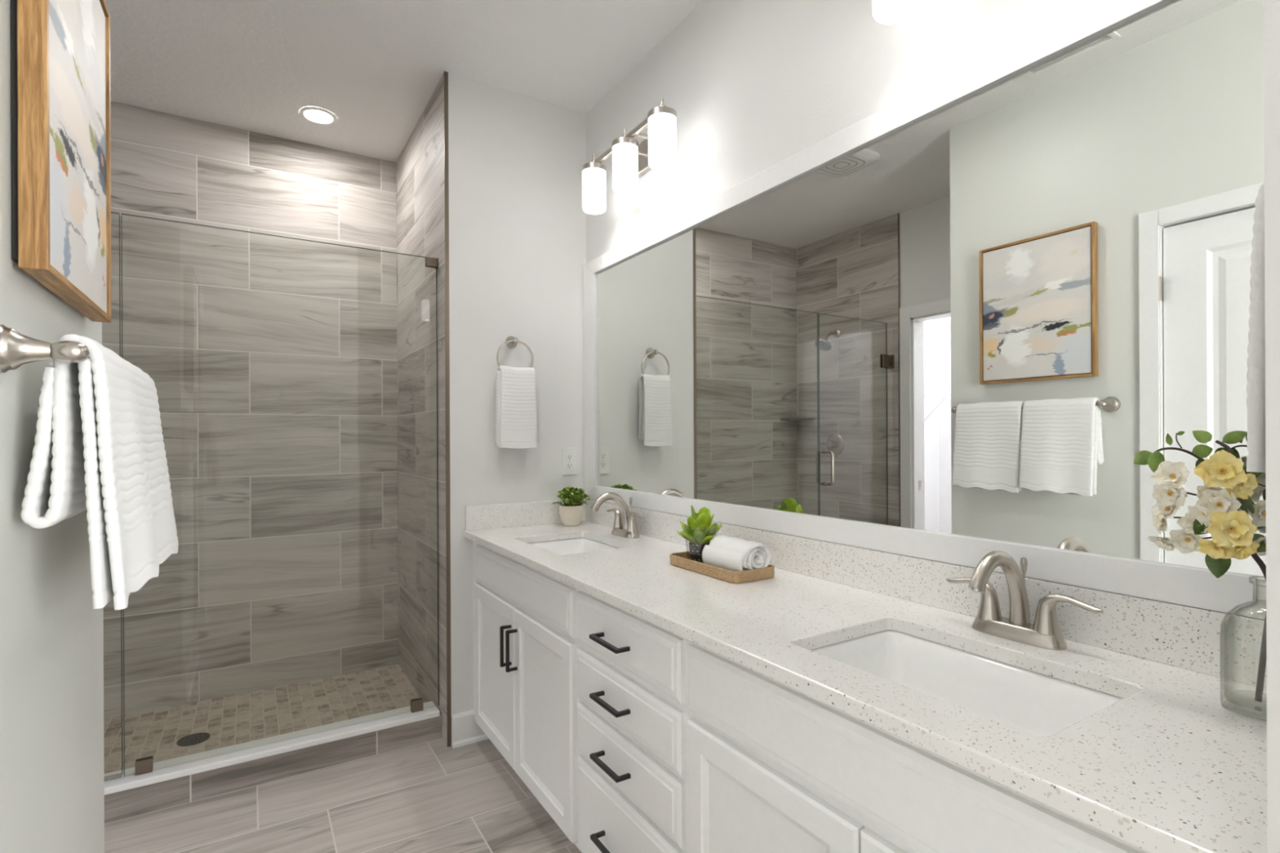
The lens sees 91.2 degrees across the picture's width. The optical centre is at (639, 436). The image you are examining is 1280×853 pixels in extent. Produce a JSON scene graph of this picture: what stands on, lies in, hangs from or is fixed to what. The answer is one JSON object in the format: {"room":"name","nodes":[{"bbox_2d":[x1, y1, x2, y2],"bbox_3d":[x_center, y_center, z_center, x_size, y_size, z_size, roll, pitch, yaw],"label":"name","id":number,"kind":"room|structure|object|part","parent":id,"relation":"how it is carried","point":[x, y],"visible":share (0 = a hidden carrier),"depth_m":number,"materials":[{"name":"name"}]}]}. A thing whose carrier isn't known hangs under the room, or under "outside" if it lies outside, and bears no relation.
{"room":"bathroom","nodes":[
{"label":"bathroom","id":0,"kind":"room"},
{"bbox_2d":[0,0,104,852],"bbox_3d":[-1.106,-0.109,0.392,0.915,2.743,1.738,0,0,-32],"label":"wall","id":1,"kind":"structure","parent":0,"point":[52,777],"depth_m":0.95,"materials":[{"name":"white paint"}]},
{"bbox_2d":[0,324,89,373],"bbox_3d":[-0.946,-0.112,1.084,0.089,0.062,0.666,0,0,-32],"label":"towel bar","id":2,"kind":"object","parent":1,"relation":"attached to","point":[17,349],"visible":0.54,"depth_m":0.81,"materials":[{"name":"silver metal"}]},
{"bbox_3d":[-0.802,-0.113,0.818,0.051,0.062,0.062,0,0,-32],"label":"post","id":3,"kind":"part","parent":2,"relation":"part of","materials":[{"name":"silver metal"}]},
{"bbox_2d":[20,333,159,609],"bbox_3d":[-0.838,0.052,0.973,0.128,0.389,0.274,0,0,-32],"label":"bath towel","id":4,"kind":"object","parent":2,"relation":"hanging from","point":[89,455],"visible":1,"depth_m":0.88,"materials":[{"name":"white fabric"}]},
{"bbox_2d":[126,360,178,564],"bbox_3d":[-0.988,0.056,1.218,0.131,0.395,0.292,0,0,-32],"label":"bath towel","id":5,"kind":"object","parent":2,"relation":"hanging from","point":[166,531],"visible":0.34,"depth_m":1.24,"materials":[{"name":"white fabric"}]},
{"bbox_2d":[10,0,111,322],"bbox_3d":[-0.953,-0.535,1.046,0.039,0.615,0.464,0,0,-32],"label":"framed painting","id":6,"kind":"object","parent":1,"relation":"attached to","point":[60,49],"visible":1,"depth_m":0.95,"materials":[{"name":"brown wood"}]},
{"bbox_3d":[-0.947,-0.233,1.048,0.030,0.011,0.442,0,0,-32],"label":"frame rail","id":7,"kind":"part","parent":6,"relation":"part of","materials":[{"name":"brown wood"}]},
{"bbox_3d":[-0.950,-0.837,1.048,0.030,0.011,0.442,0,0,-32],"label":"frame rail","id":8,"kind":"part","parent":6,"relation":"part of","materials":[{"name":"brown wood"}]},
{"bbox_2d":[111,212,124,776],"bbox_3d":[-2.037,0.198,1.917,0.708,1.888,0.139,0,0,-32],"label":"glass panel","id":9,"kind":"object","parent":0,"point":[111,212],"depth_m":2.10,"materials":[{"name":"clear glass"}]},
{"bbox_2d":[102,101,398,719],"bbox_3d":[-2.127,-0.104,2.943,1.879,2.743,0.110,0,0,-32],"label":"wall","id":10,"kind":"structure","parent":0,"point":[271,361],"depth_m":3.05,"materials":[{"name":"tile"}]},
{"bbox_2d":[103,701,439,795],"bbox_3d":[-1.600,1.155,2.194,1.736,0.023,0.122,0,0,-32],"label":"shower curb","id":11,"kind":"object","parent":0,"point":[180,766],"depth_m":2.30,"materials":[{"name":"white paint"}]},
{"bbox_2d":[121,213,439,777],"bbox_3d":[-1.296,0.196,2.379,1.040,1.892,0.040,0,0,-32],"label":"screen","id":12,"kind":"object","parent":11,"relation":"on","point":[144,765],"visible":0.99,"depth_m":2.39,"materials":[{"name":"clear glass"}]},
{"bbox_2d":[103,664,581,852],"bbox_3d":[-0.035,1.281,0.491,5.950,0.112,6.478,0,0,-32],"label":"floor","id":13,"kind":"structure","parent":0,"point":[432,796],"depth_m":2.20,"materials":[{"name":"grey tile"}]},
{"bbox_2d":[176,732,210,746],"bbox_3d":[-1.815,1.232,2.548,0.112,0.003,0.112,0,0,-32],"label":"shower drain","id":14,"kind":"object","parent":13,"relation":"on","point":[196,738],"visible":1,"depth_m":2.55,"materials":[{"name":"brown metal"}]},
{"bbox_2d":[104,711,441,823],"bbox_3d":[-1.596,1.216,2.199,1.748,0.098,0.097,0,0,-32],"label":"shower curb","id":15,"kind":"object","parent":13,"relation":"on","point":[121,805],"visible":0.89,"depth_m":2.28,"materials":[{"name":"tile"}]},
{"bbox_2d":[472,541,579,848],"bbox_3d":[-0.232,0.836,2.309,0.586,0.844,0.985,0,0,-32],"label":"vanity cabinet","id":16,"kind":"object","parent":13,"relation":"on","point":[526,643],"visible":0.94,"depth_m":2.04,"materials":[{"name":"white paint"}]},
{"bbox_3d":[-0.542,0.872,2.345,0.019,0.561,0.445,0,0,-32],"label":"door","id":17,"kind":"part","parent":16,"relation":"part of","materials":[{"name":"white paint"}]},
{"bbox_3d":[-0.463,0.723,2.163,0.040,0.140,0.010,0,0,-32],"label":"pull handle","id":18,"kind":"part","parent":16,"relation":"part of","materials":[{"name":"black metal"}]},
{"bbox_3d":[-0.434,0.723,2.116,0.040,0.140,0.010,0,0,-32],"label":"pull handle","id":19,"kind":"part","parent":16,"relation":"part of","materials":[{"name":"black metal"}]},
{"bbox_3d":[-0.425,0.506,2.154,0.019,0.137,0.894,0,0,-32],"label":"false drawer","id":20,"kind":"part","parent":16,"relation":"part of","materials":[{"name":"white paint"}]},
{"bbox_3d":[-0.305,0.871,1.964,0.019,0.561,0.445,0,0,-32],"label":"door","id":21,"kind":"part","parent":16,"relation":"part of","materials":[{"name":"white paint"}]},
{"bbox_2d":[464,520,1267,852],"bbox_3d":[0.153,0.399,1.711,0.569,0.028,2.409,0,0,-32],"label":"countertop","id":22,"kind":"structure","parent":16,"relation":"on","point":[1164,767],"depth_m":0.93,"materials":[{"name":"stone"}]},
{"bbox_2d":[465,498,585,530],"bbox_3d":[-0.486,0.336,2.720,0.545,0.102,0.020,0,0,-32],"label":"side splash","id":23,"kind":"object","parent":22,"relation":"on","point":[492,516],"visible":0.86,"depth_m":2.67,"materials":[{"name":"stone"}]},
{"bbox_2d":[551,486,591,526],"bbox_3d":[-0.298,0.302,2.718,0.160,0.170,0.172,0,0,20],"label":"potted plant","id":24,"kind":"object","parent":22,"relation":"on","point":[571,513],"visible":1,"depth_m":2.69,"materials":[{"name":"green plant"}]},
{"bbox_3d":[-0.297,0.343,2.724,0.109,0.088,0.109,0,0,-32],"label":"pot","id":25,"kind":"part","parent":24,"relation":"part of","materials":[{"name":"white ceramic"}]},
{"bbox_2d":[527,537,618,555],"bbox_3d":[-0.245,0.483,2.297,0.352,0.136,0.476,0,0,-32],"label":"undermount sink","id":26,"kind":"object","parent":22,"relation":"in","point":[570,546],"visible":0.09,"depth_m":2.49,"materials":[{"name":"white ceramic"}]},
{"bbox_2d":[591,492,644,538],"bbox_3d":[-0.065,0.300,2.436,0.210,0.172,0.210,0,0,11],"label":"faucet","id":27,"kind":"object","parent":22,"relation":"on","point":[624,525],"visible":1,"depth_m":2.40,"materials":[{"name":"silver metal"}]},
{"bbox_3d":[-0.108,0.289,2.403,0.180,0.150,0.035,0,0,-32],"label":"spout","id":28,"kind":"part","parent":27,"relation":"part of","materials":[{"name":"silver metal"}]},
{"bbox_3d":[-0.103,0.325,2.507,0.045,0.074,0.111,0,0,-32],"label":"handle","id":29,"kind":"part","parent":27,"relation":"part of","materials":[{"name":"silver metal"}]},
{"bbox_3d":[-0.058,0.372,2.434,0.060,0.027,0.166,0,0,-32],"label":"plate","id":30,"kind":"part","parent":27,"relation":"part of","materials":[{"name":"silver metal"}]},
{"bbox_3d":[-0.036,0.301,2.448,0.012,0.129,0.012,0,0,-32],"label":"lift rod","id":31,"kind":"part","parent":27,"relation":"part of","materials":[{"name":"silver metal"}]},
{"bbox_3d":[-0.013,0.324,2.362,0.045,0.074,0.111,0,0,-32],"label":"handle","id":32,"kind":"part","parent":27,"relation":"part of","materials":[{"name":"silver metal"}]},
{"bbox_2d":[669,551,774,583],"bbox_3d":[0.228,0.368,1.792,0.148,0.032,0.310,0,0,-32],"label":"tray","id":33,"kind":"object","parent":22,"relation":"on","point":[679,559],"visible":0.71,"depth_m":1.69,"materials":[{"name":"brown wood"}]},
{"bbox_2d":[676,505,721,563],"bbox_3d":[0.172,0.290,1.852,0.126,0.175,0.126,0,0,27],"label":"succulent","id":34,"kind":"object","parent":33,"relation":"on","point":[700,531],"visible":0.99,"depth_m":1.82,"materials":[{"name":"plant"}]},
{"bbox_2d":[702,535,771,571],"bbox_3d":[0.266,0.330,1.733,0.111,0.093,0.175,0,0,-32],"label":"rolled towel","id":35,"kind":"object","parent":33,"relation":"on","point":[730,553],"visible":0.98,"depth_m":1.69,"materials":[{"name":"white fabric"}]},
{"bbox_2d":[809,630,1123,737],"bbox_3d":[0.523,0.479,1.063,0.352,0.136,0.495,0,0,-32],"label":"undermount sink","id":36,"kind":"object","parent":22,"relation":"in","point":[1033,703],"visible":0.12,"depth_m":1.16,"materials":[{"name":"white ceramic"}]},
{"bbox_2d":[946,550,1102,650],"bbox_3d":[0.714,0.296,1.184,0.210,0.172,0.210,0,0,15],"label":"faucet","id":37,"kind":"object","parent":22,"relation":"on","point":[1045,633],"visible":1,"depth_m":1.16,"materials":[{"name":"silver metal"}]},
{"bbox_3d":[0.671,0.321,1.263,0.045,0.074,0.111,0,0,-32],"label":"handle","id":38,"kind":"part","parent":37,"relation":"part of","materials":[{"name":"silver metal"}]},
{"bbox_3d":[0.666,0.285,1.159,0.180,0.150,0.035,0,0,-32],"label":"spout","id":39,"kind":"part","parent":37,"relation":"part of","materials":[{"name":"silver metal"}]},
{"bbox_3d":[0.716,0.368,1.191,0.060,0.027,0.166,0,0,-32],"label":"plate","id":40,"kind":"part","parent":37,"relation":"part of","materials":[{"name":"silver metal"}]},
{"bbox_3d":[0.738,0.297,1.204,0.012,0.129,0.012,0,0,-32],"label":"lift rod","id":41,"kind":"part","parent":37,"relation":"part of","materials":[{"name":"silver metal"}]},
{"bbox_3d":[0.761,0.321,1.118,0.045,0.074,0.111,0,0,-32],"label":"handle","id":42,"kind":"part","parent":37,"relation":"part of","materials":[{"name":"silver metal"}]},
{"bbox_2d":[1219,575,1266,721],"bbox_3d":[0.868,0.288,0.860,0.097,0.184,0.097,0,0,-32],"label":"glass bottle","id":43,"kind":"object","parent":22,"relation":"on","point":[1235,606],"visible":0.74,"depth_m":0.88,"materials":[{"name":"clear glass"}]},
{"bbox_2d":[1133,431,1266,702],"bbox_3d":[0.799,0.179,0.881,0.158,0.373,0.076,0,0,33],"label":"flowers","id":44,"kind":"object","parent":43,"relation":"in","point":[1171,477],"visible":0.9,"depth_m":0.90,"materials":[{"name":"beige plant"}]},
{"bbox_2d":[1192,430,1266,580],"bbox_3d":[0.819,0.178,0.853,0.099,0.374,0.092,0,0,39],"label":"flowers","id":45,"kind":"object","parent":43,"relation":"in","point":[1223,468],"visible":0.97,"depth_m":0.84,"materials":[{"name":"yellow plant"}]},
{"bbox_3d":[0.837,0.185,0.874,0.094,0.360,0.049,0,0,-4],"label":"stem","id":46,"kind":"part","parent":45,"relation":"part of","materials":[{"name":"plant"}]},
{"bbox_2d":[577,590,688,852],"bbox_3d":[0.167,0.834,1.669,0.586,0.844,0.522,0,0,-32],"label":"drawer unit","id":47,"kind":"object","parent":13,"relation":"on","point":[633,678],"visible":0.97,"depth_m":1.49,"materials":[{"name":"white paint"}]},
{"bbox_3d":[-0.073,1.015,1.539,0.040,0.010,0.140,0,0,-32],"label":"pull handle","id":48,"kind":"part","parent":47,"relation":"part of","materials":[{"name":"black metal"}]},
{"bbox_3d":[-0.075,0.657,1.539,0.040,0.010,0.140,0,0,-32],"label":"pull handle","id":49,"kind":"part","parent":47,"relation":"part of","materials":[{"name":"black metal"}]},
{"bbox_3d":[-0.076,0.507,1.539,0.040,0.010,0.140,0,0,-32],"label":"pull handle","id":50,"kind":"part","parent":47,"relation":"part of","materials":[{"name":"black metal"}]},
{"bbox_3d":[-0.074,0.810,1.539,0.040,0.010,0.140,0,0,-32],"label":"pull handle","id":51,"kind":"part","parent":47,"relation":"part of","materials":[{"name":"black metal"}]},
{"bbox_3d":[-0.041,1.020,1.540,0.019,0.261,0.497,0,0,-32],"label":"drawer","id":52,"kind":"part","parent":47,"relation":"part of","materials":[{"name":"white paint"}]},
{"bbox_3d":[-0.042,0.807,1.540,0.019,0.136,0.497,0,0,-32],"label":"drawer","id":53,"kind":"part","parent":47,"relation":"part of","materials":[{"name":"white paint"}]},
{"bbox_3d":[-0.042,0.656,1.540,0.019,0.134,0.497,0,0,-32],"label":"drawer","id":54,"kind":"part","parent":47,"relation":"part of","materials":[{"name":"white paint"}]},
{"bbox_3d":[-0.043,0.501,1.540,0.019,0.135,0.497,0,0,-32],"label":"drawer","id":55,"kind":"part","parent":47,"relation":"part of","materials":[{"name":"white paint"}]},
{"bbox_2d":[687,640,1147,852],"bbox_3d":[0.543,0.833,1.065,0.586,0.844,0.902,0,0,-32],"label":"vanity cabinet","id":56,"kind":"object","parent":13,"relation":"on","point":[773,767],"visible":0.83,"depth_m":1.00,"materials":[{"name":"white paint"}]},
{"bbox_3d":[0.218,0.869,1.123,0.019,0.561,0.431,0,0,-32],"label":"door","id":57,"kind":"part","parent":56,"relation":"part of","materials":[{"name":"white paint"}]},
{"bbox_3d":[0.448,0.868,0.754,0.019,0.561,0.431,0,0,-32],"label":"door","id":58,"kind":"part","parent":56,"relation":"part of","materials":[{"name":"white paint"}]},
{"bbox_2d":[105,0,702,162],"bbox_3d":[-0.048,-1.526,0.491,5.950,0.080,6.478,0,0,-32],"label":"ceiling","id":59,"kind":"structure","parent":0,"point":[251,65],"depth_m":2.43,"materials":[{"name":"white paint"}]},
{"bbox_2d":[299,106,337,124],"bbox_3d":[-1.481,-1.474,2.886,0.152,0.007,0.152,0,0,-32],"label":"recessed light","id":60,"kind":"object","parent":59,"relation":"in","point":[313,114],"visible":1,"depth_m":2.88,"materials":[{"name":"white plastic"}]},
{"bbox_2d":[395,72,586,745],"bbox_3d":[-0.760,-0.111,3.211,0.750,2.743,1.101,0,0,-32],"label":"wall","id":61,"kind":"structure","parent":0,"point":[517,217],"depth_m":2.73,"materials":[{"name":"white paint"}]},
{"bbox_2d":[444,71,451,746],"bbox_3d":[-1.545,-0.107,2.113,1.771,2.743,0.006,0,0,-30],"label":"trim","id":62,"kind":"structure","parent":61,"relation":"attached to","point":[446,73],"depth_m":2.55,"materials":[{"name":"brown metal"}]},
{"bbox_2d":[451,709,488,748],"bbox_3d":[-0.687,1.198,2.589,0.178,0.125,0.026,0,0,-32],"label":"baseboard","id":63,"kind":"structure","parent":61,"relation":"attached to","point":[465,731],"depth_m":2.57,"materials":[{"name":"white paint"}]},
{"bbox_2d":[496,336,533,367],"bbox_3d":[-0.537,-0.337,2.666,0.164,0.186,0.060,0,0,-32],"label":"towel ring","id":64,"kind":"object","parent":61,"relation":"attached to","point":[511,342],"visible":0.87,"depth_m":2.67,"materials":[{"name":"silver metal"}]},
{"bbox_2d":[495,365,537,448],"bbox_3d":[-0.525,-0.122,2.649,0.174,0.347,0.059,0,0,-32],"label":"hand towel","id":65,"kind":"object","parent":61,"relation":"attached to","point":[516,426],"visible":1,"depth_m":2.62,"materials":[{"name":"white fabric"}]},
{"bbox_2d":[561,447,576,475],"bbox_3d":[-0.320,0.114,2.831,0.074,0.124,0.008,0,0,-32],"label":"wall outlet","id":66,"kind":"object","parent":61,"relation":"attached to","point":[568,455],"visible":1,"depth_m":2.83,"materials":[{"name":"white plastic"}]},
{"bbox_2d":[566,462,573,469],"bbox_3d":[-0.319,0.134,2.830,0.033,0.029,0.004,0,0,-32],"label":"receptacle","id":67,"kind":"object","parent":66,"relation":"attached to","point":[569,465],"depth_m":2.83,"materials":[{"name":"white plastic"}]},
{"bbox_2d":[566,453,573,460],"bbox_3d":[-0.319,0.094,2.830,0.033,0.029,0.004,0,0,-32],"label":"receptacle","id":68,"kind":"object","parent":66,"relation":"attached to","point":[569,456],"depth_m":2.83,"materials":[{"name":"white plastic"}]},
{"bbox_2d":[688,541,710,563],"bbox_3d":[0.179,0.346,1.849,0.070,0.064,0.070,0,0,-32],"label":"pot","id":69,"kind":"object","parent":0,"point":[695,548],"depth_m":1.82,"materials":[{"name":"black ceramic"}]},
{"bbox_2d":[585,0,1092,262],"bbox_3d":[0.471,-0.117,1.840,0.110,2.743,2.529,0,0,-32],"label":"wall","id":70,"kind":"structure","parent":0,"point":[751,86],"depth_m":1.88,"materials":[{"name":"white paint"}]},
{"bbox_2d":[582,97,676,214],"bbox_3d":[-0.022,-1.030,2.352,0.176,0.228,0.593,0,0,-32],"label":"vanity light","id":71,"kind":"object","parent":70,"relation":"attached to","point":[631,160],"visible":1,"depth_m":2.29,"materials":[{"name":"white glass"}]},
{"bbox_3d":[-0.185,-0.998,2.542,0.096,0.164,0.096,0,0,-32],"label":"lamp shade","id":72,"kind":"part","parent":71,"relation":"part of","materials":[{"name":"white glass"}]},
{"bbox_3d":[-0.055,-0.998,2.332,0.096,0.164,0.096,0,0,-32],"label":"lamp shade","id":73,"kind":"part","parent":71,"relation":"part of","materials":[{"name":"white glass"}]},
{"bbox_3d":[0.025,-1.105,2.311,0.099,0.012,0.012,0,0,-32],"label":"arm","id":74,"kind":"part","parent":71,"relation":"part of","materials":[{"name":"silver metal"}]},
{"bbox_3d":[0.076,-0.999,2.122,0.096,0.164,0.096,0,0,-32],"label":"lamp shade","id":75,"kind":"part","parent":71,"relation":"part of","materials":[{"name":"white glass"}]},
{"bbox_2d":[872,0,919,24],"bbox_3d":[0.717,-1.034,1.166,0.176,0.228,0.593,0,0,-32],"label":"vanity light","id":76,"kind":"object","parent":70,"relation":"attached to","point":[884,11],"visible":1,"depth_m":1.39,"materials":[{"name":"white glass"}]},
{"bbox_2d":[582,0,1266,619],"bbox_3d":[0.383,-0.254,1.855,0.020,1.067,2.399,0,0,-32],"label":"framed mirror","id":77,"kind":"object","parent":70,"relation":"attached to","point":[953,325],"visible":0.84,"depth_m":1.31,"materials":[{"name":"white mirror"}]},
{"bbox_3d":[0.381,-0.757,1.855,0.020,0.062,2.398,0,0,-32],"label":"frame rail","id":78,"kind":"part","parent":77,"relation":"part of","materials":[{"name":"white paint"}]},
{"bbox_3d":[0.386,0.249,1.855,0.020,0.062,2.398,0,0,-32],"label":"frame rail","id":79,"kind":"part","parent":77,"relation":"part of","materials":[{"name":"white paint"}]},
{"bbox_2d":[584,497,1266,688],"bbox_3d":[0.386,0.332,1.856,0.020,0.102,2.409,0,0,-32],"label":"backsplash","id":80,"kind":"structure","parent":70,"relation":"attached to","point":[1181,636],"depth_m":1.20,"materials":[{"name":"stone"}]},
{"bbox_2d":[1263,0,1279,852],"bbox_3d":[0.807,-0.118,0.630,0.597,2.743,0.120,0,0,-32],"label":"wall","id":81,"kind":"structure","parent":0,"point":[1271,7],"depth_m":0.52,"materials":[{"name":"white paint"}]},
{"bbox_3d":[0.803,-0.344,0.735,0.164,0.186,0.060,0,0,-32],"label":"towel ring","id":82,"kind":"object","parent":81,"relation":"attached to","visible":0},
{"bbox_2d":[1246,182,1265,472],"bbox_3d":[0.793,-0.129,0.753,0.174,0.347,0.059,0,0,-32],"label":"hand towel","id":83,"kind":"object","parent":82,"relation":"hanging from","point":[1255,362],"visible":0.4,"depth_m":0.72,"materials":[{"name":"white fabric"}]}
]}

